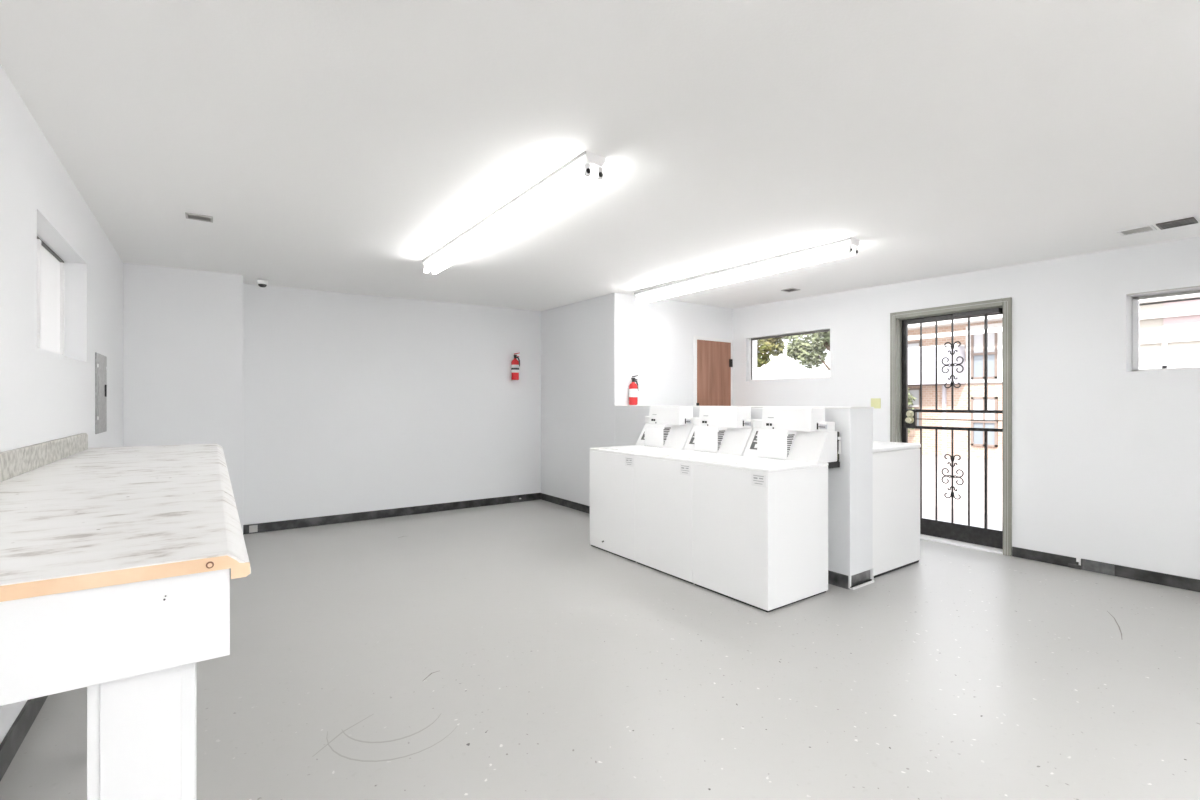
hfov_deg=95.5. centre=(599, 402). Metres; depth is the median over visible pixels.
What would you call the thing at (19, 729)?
baseboard
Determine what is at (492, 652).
floor
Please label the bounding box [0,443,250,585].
countertop
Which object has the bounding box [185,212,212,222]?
ceiling vent
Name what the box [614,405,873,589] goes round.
wall partition
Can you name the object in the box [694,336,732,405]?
door
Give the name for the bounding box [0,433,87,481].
backsplash
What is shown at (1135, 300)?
window
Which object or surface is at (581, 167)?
fluorescent light
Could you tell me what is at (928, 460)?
ground
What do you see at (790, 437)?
print
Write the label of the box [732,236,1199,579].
wall
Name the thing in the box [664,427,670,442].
print
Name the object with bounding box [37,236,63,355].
window
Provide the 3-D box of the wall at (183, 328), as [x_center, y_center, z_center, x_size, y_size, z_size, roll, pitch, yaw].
[-3.751,0.000,4.952,0.837,2.600,0.420,0,0,-35]
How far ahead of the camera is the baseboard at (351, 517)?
6.11 m
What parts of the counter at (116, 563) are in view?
leg panel, leg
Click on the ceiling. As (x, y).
(327, 145)
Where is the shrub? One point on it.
(911, 397)
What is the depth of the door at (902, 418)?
5.02 m
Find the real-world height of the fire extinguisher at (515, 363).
0.356 m
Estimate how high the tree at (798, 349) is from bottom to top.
4.130 m
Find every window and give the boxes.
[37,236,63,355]
[749,329,829,380]
[1126,286,1199,370]
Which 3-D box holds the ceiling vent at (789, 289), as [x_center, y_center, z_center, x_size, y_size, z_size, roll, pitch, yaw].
[2.018,-1.190,5.770,0.140,0.008,0.140,0,0,-35]
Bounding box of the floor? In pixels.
[0,500,1199,799]
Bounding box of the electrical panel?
[95,352,106,433]
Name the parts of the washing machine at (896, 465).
panel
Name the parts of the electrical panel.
panel door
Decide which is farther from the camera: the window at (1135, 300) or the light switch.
the light switch
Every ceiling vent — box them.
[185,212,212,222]
[781,288,799,291]
[1117,224,1156,235]
[1156,217,1197,229]
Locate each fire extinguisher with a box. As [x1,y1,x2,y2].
[511,353,519,379]
[629,375,637,404]
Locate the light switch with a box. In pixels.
[871,398,880,407]
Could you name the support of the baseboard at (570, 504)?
attached to the wall at (592, 349)
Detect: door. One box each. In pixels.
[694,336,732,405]
[890,297,1011,555]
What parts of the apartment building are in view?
pane, pane, pane, pane, pane, pane, balcony rail, white panel, pink panel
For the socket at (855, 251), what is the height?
0.057 m
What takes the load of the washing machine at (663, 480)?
on the floor
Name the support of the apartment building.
on the ground
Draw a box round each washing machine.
[590,406,693,561]
[635,407,757,583]
[693,407,840,611]
[873,441,920,577]
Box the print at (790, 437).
[787,434,794,456]
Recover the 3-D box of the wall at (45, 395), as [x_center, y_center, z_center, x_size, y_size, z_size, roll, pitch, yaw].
[-1.688,0.000,1.143,0.220,2.600,9.020,0,0,-35]
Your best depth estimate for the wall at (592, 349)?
6.49 m
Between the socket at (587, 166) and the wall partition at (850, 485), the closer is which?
the socket at (587, 166)
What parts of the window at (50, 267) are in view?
pane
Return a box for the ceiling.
[0,0,1199,310]
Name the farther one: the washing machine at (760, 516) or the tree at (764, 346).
the tree at (764, 346)
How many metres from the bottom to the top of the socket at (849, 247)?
0.057 m
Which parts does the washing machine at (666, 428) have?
panel, lid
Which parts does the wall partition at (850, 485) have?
trim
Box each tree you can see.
[757,336,788,367]
[781,331,829,370]
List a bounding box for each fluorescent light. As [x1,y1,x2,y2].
[422,151,605,274]
[634,237,859,303]
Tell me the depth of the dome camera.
5.20 m
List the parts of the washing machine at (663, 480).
panel, lid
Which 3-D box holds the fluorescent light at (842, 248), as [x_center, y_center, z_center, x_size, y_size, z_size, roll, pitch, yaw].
[1.123,-1.127,4.899,0.117,0.117,2.440,0,0,-35]
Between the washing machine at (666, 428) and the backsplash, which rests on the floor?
the washing machine at (666, 428)
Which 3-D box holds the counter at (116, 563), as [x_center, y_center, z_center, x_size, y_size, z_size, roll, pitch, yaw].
[-1.836,0.737,2.110,0.658,1.127,3.233,0,0,-35]
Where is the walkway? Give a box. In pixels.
[922,517,1001,530]
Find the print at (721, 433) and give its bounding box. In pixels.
[718,430,724,449]
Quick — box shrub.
[908,388,915,435]
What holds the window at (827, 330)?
in the wall at (1106, 453)
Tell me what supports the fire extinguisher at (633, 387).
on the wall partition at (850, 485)
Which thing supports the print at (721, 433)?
on the washing machine at (663, 480)
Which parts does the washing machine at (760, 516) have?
lid, panel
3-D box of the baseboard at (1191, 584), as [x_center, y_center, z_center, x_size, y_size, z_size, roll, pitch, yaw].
[3.857,1.258,4.084,0.020,0.085,7.380,0,0,-35]
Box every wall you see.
[0,64,122,743]
[123,263,242,531]
[243,283,540,524]
[541,293,731,505]
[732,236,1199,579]
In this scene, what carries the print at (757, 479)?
attached to the washing machine at (760, 516)
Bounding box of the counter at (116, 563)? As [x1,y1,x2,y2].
[0,433,250,799]
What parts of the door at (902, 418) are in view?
knob, rail, rail, rail, kick plate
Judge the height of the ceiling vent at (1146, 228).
0.008 m
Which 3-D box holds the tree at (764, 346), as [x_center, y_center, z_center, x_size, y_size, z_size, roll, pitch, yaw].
[3.621,-0.448,13.388,1.288,3.752,2.464,0,0,-35]
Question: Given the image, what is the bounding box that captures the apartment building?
[908,293,1199,459]
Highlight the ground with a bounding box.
[922,454,1001,529]
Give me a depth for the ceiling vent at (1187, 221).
3.48 m
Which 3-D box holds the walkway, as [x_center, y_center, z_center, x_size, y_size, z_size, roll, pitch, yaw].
[3.576,1.365,5.615,0.860,0.110,11.000,0,0,-35]
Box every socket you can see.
[584,163,590,176]
[596,167,602,180]
[847,245,852,253]
[853,247,857,254]
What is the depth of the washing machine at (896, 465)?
4.22 m
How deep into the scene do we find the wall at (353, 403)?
6.12 m
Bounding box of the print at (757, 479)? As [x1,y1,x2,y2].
[753,475,763,483]
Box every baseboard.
[0,695,47,780]
[243,493,540,533]
[541,493,589,513]
[1012,547,1199,591]
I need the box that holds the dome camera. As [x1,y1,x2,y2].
[257,279,267,286]

